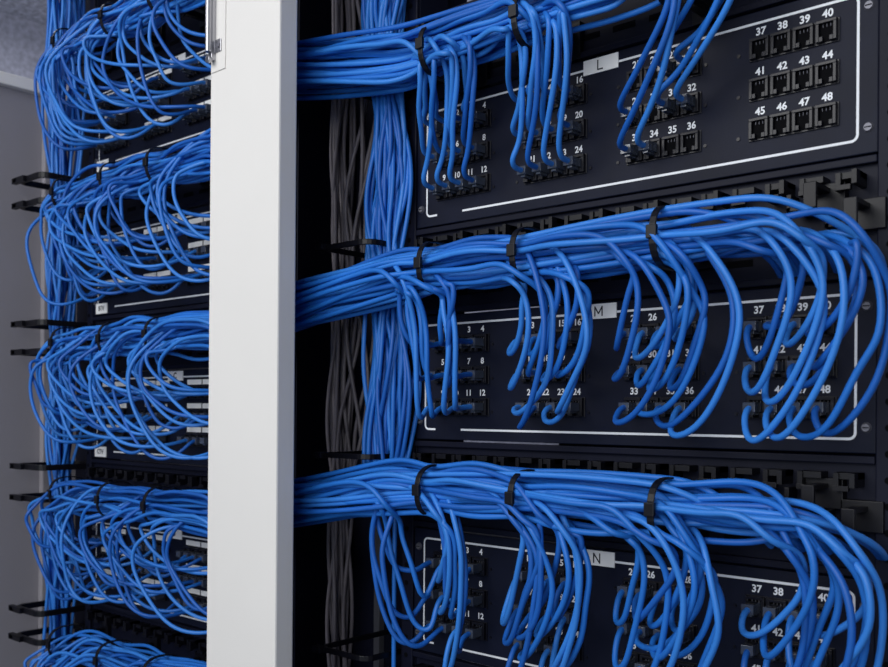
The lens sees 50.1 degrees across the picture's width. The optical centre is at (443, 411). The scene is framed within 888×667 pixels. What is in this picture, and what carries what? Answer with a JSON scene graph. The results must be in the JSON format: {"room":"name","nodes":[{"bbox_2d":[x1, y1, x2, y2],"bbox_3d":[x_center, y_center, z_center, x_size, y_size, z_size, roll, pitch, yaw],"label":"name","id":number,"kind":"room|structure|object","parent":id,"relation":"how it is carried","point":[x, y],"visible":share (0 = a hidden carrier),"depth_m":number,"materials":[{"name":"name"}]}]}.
{"room":"data center","nodes":[
{"label":"data center","id":0,"kind":"room"},
{"bbox_2d":[0,11,68,88],"bbox_3d":[-2.301,0.002,2.123,0.050,2.600,3.800,0,0,41],"label":"wall","id":1,"kind":"structure","parent":0,"point":[22,41],"depth_m":3.11,"materials":[{"name":"paint"}]},
{"bbox_2d":[0,0,124,25],"bbox_3d":[-0.475,-1.309,0.516,4.800,0.050,3.800,0,0,41],"label":"ceiling","id":2,"kind":"structure","parent":0,"point":[32,10],"depth_m":3.04,"materials":[{"name":"paint"}]},
{"bbox_3d":[-0.495,1.341,0.516,4.800,0.050,3.800,0,0,41],"label":"floor","id":3,"kind":"structure","parent":0,"visible":0},
{"bbox_2d":[8,0,89,666],"bbox_3d":[-0.629,0.240,1.544,0.095,2.150,0.118,0,0,41],"label":"cable manager","id":4,"kind":"object","parent":3,"relation":"on","point":[79,464],"visible":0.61,"depth_m":1.53,"materials":[{"name":"black plastic"}]},
{"bbox_2d":[41,0,86,666],"bbox_3d":[-0.616,0.250,1.526,0.081,2.071,0.074,0,0,41],"label":"cable bundle","id":5,"kind":"object","parent":4,"relation":"in","point":[60,13],"depth_m":1.52,"materials":[{"name":"blue plastic"}]},
{"bbox_2d":[0,71,208,666],"bbox_3d":[-0.700,0.382,1.579,0.030,1.865,0.750,0,0,41],"label":"panel","id":6,"kind":"object","parent":3,"relation":"on","point":[22,151],"visible":0.15,"depth_m":1.57,"materials":[{"name":"grey metal"}]},
{"bbox_2d":[85,0,297,666],"bbox_3d":[-0.267,0.243,1.489,0.516,2.150,0.352,0,0,41],"label":"equipment rack","id":7,"kind":"object","parent":3,"relation":"on","point":[89,624],"visible":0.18,"depth_m":1.52,"materials":[{"name":"black metal"}]},
{"bbox_2d":[45,600,206,666],"bbox_3d":[-0.412,0.346,1.326,0.484,0.088,0.101,0,0,41],"label":"cable manager","id":8,"kind":"object","parent":7,"relation":"attached to","point":[120,623],"visible":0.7,"depth_m":1.40,"materials":[{"name":"black metal"}]},
{"bbox_2d":[47,459,207,526],"bbox_3d":[-0.410,0.120,1.326,0.484,0.088,0.101,0,0,41],"label":"cable manager","id":9,"kind":"object","parent":7,"relation":"attached to","point":[161,476],"visible":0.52,"depth_m":1.39,"materials":[{"name":"black metal"}]},
{"bbox_2d":[50,0,204,85],"bbox_3d":[-0.405,-0.558,1.326,0.484,0.088,0.101,0,0,41],"label":"cable manager","id":10,"kind":"object","parent":7,"relation":"attached to","point":[193,20],"visible":0.28,"depth_m":1.39,"materials":[{"name":"black metal"}]},
{"bbox_2d":[48,303,208,371],"bbox_3d":[-0.408,-0.106,1.326,0.484,0.088,0.101,0,0,41],"label":"cable manager","id":11,"kind":"object","parent":7,"relation":"attached to","point":[169,361],"visible":0.27,"depth_m":1.38,"materials":[{"name":"black metal"}]},
{"bbox_2d":[49,147,209,230],"bbox_3d":[-0.407,-0.332,1.326,0.484,0.088,0.101,0,0,41],"label":"cable manager","id":12,"kind":"object","parent":7,"relation":"attached to","point":[189,196],"visible":0.22,"depth_m":1.37,"materials":[{"name":"black metal"}]},
{"bbox_2d":[91,518,207,629],"bbox_3d":[-0.382,0.233,1.359,0.484,0.134,0.039,0,0,41],"label":"panel","id":13,"kind":"object","parent":7,"relation":"attached to","point":[182,543],"visible":0.28,"depth_m":1.37,"materials":[{"name":"black paint"}]},
{"bbox_2d":[92,369,208,465],"bbox_3d":[-0.380,0.007,1.359,0.484,0.134,0.039,0,0,41],"label":"panel","id":14,"kind":"object","parent":7,"relation":"attached to","point":[194,378],"visible":0.29,"depth_m":1.37,"materials":[{"name":"black paint"}]},
{"bbox_2d":[94,205,209,315],"bbox_3d":[-0.378,-0.219,1.359,0.484,0.134,0.039,0,0,41],"label":"panel","id":15,"kind":"object","parent":7,"relation":"attached to","point":[187,293],"visible":0.31,"depth_m":1.39,"materials":[{"name":"black paint"}]},
{"bbox_2d":[95,47,210,173],"bbox_3d":[-0.377,-0.445,1.359,0.484,0.134,0.039,0,0,41],"label":"panel","id":16,"kind":"object","parent":7,"relation":"attached to","point":[194,124],"visible":0.33,"depth_m":1.38,"materials":[{"name":"black paint"}]},
{"bbox_2d":[205,0,296,666],"bbox_3d":[-0.190,0.168,1.045,0.121,2.300,0.111,0,0,41],"label":"post","id":17,"kind":"object","parent":3,"relation":"on","point":[251,45],"visible":1,"depth_m":1.00,"materials":[{"name":"white metal"}]},
{"bbox_2d":[293,0,466,666],"bbox_3d":[-0.101,0.244,1.142,0.189,2.150,0.160,0,0,41],"label":"cable manager","id":18,"kind":"object","parent":3,"relation":"on","point":[371,640],"visible":0.27,"depth_m":1.21,"materials":[{"name":"black metal"}]},
{"bbox_2d":[325,0,373,666],"bbox_3d":[-0.114,0.251,1.155,0.049,2.026,0.093,0,0,-30],"label":"cable bundle","id":19,"kind":"object","parent":18,"relation":"in","point":[340,579],"visible":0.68,"depth_m":1.17,"materials":[{"name":"plastic"}]},
{"bbox_2d":[361,0,421,666],"bbox_3d":[-0.067,0.264,1.062,0.096,2.091,0.047,0,0,41],"label":"cable bundle","id":20,"kind":"object","parent":18,"relation":"in","point":[389,395],"depth_m":1.05,"materials":[{"name":"blue plastic"}]},
{"bbox_2d":[402,0,887,666],"bbox_3d":[0.263,0.247,1.020,0.516,2.150,0.352,0,0,41],"label":"equipment rack","id":21,"kind":"object","parent":3,"relation":"on","point":[416,9],"visible":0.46,"depth_m":0.73,"materials":[{"name":"black metal"}]},
{"bbox_2d":[411,650,490,666],"bbox_3d":[0.119,0.312,0.857,0.484,0.094,0.101,0,0,41],"label":"cable manager","id":22,"kind":"object","parent":21,"relation":"attached to","point":[424,658],"visible":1,"depth_m":1.03,"materials":[{"name":"black metal"}]},
{"bbox_2d":[23,0,887,666],"bbox_3d":[-0.151,-0.030,1.075,1.241,1.094,0.115,0,0,41],"label":"cables","id":23,"kind":"object","parent":21,"relation":"attached to","point":[480,32],"visible":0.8,"depth_m":0.89,"materials":[{"name":"plastic"}]},
{"bbox_2d":[415,0,796,105],"bbox_3d":[0.127,-0.380,0.854,0.492,0.102,0.101,0,0,41],"label":"cable manager","id":24,"kind":"object","parent":21,"relation":"attached to","point":[634,31],"visible":0.26,"depth_m":0.89,"materials":[{"name":"black metal"}]},
{"bbox_2d":[414,527,874,666],"bbox_3d":[0.149,0.196,0.890,0.484,0.134,0.039,0,0,41],"label":"panel","id":25,"kind":"object","parent":21,"relation":"attached to","point":[492,559],"visible":0.51,"depth_m":0.89,"materials":[{"name":"black paint"}]},
{"bbox_2d":[416,280,876,453],"bbox_3d":[0.151,-0.036,0.890,0.484,0.134,0.039,0,0,41],"label":"panel","id":26,"kind":"object","parent":21,"relation":"attached to","point":[588,418],"visible":0.56,"depth_m":0.86,"materials":[{"name":"black paint"}]},
{"bbox_2d":[417,0,878,228],"bbox_3d":[0.152,-0.268,0.890,0.484,0.134,0.039,0,0,41],"label":"panel","id":27,"kind":"object","parent":21,"relation":"attached to","point":[794,84],"visible":0.77,"depth_m":0.82,"materials":[{"name":"black paint"}]},
{"bbox_2d":[412,440,884,576],"bbox_3d":[0.123,0.080,0.854,0.492,0.094,0.101,0,0,41],"label":"cable manager","id":28,"kind":"object","parent":21,"relation":"attached to","point":[844,486],"visible":0.58,"depth_m":0.81,"materials":[{"name":"black metal"}]},
{"bbox_2d":[413,154,886,315],"bbox_3d":[0.125,-0.152,0.854,0.492,0.094,0.101,0,0,41],"label":"cable manager","id":29,"kind":"object","parent":21,"relation":"attached to","point":[850,186],"visible":0.52,"depth_m":0.82,"materials":[{"name":"black metal"}]}
]}

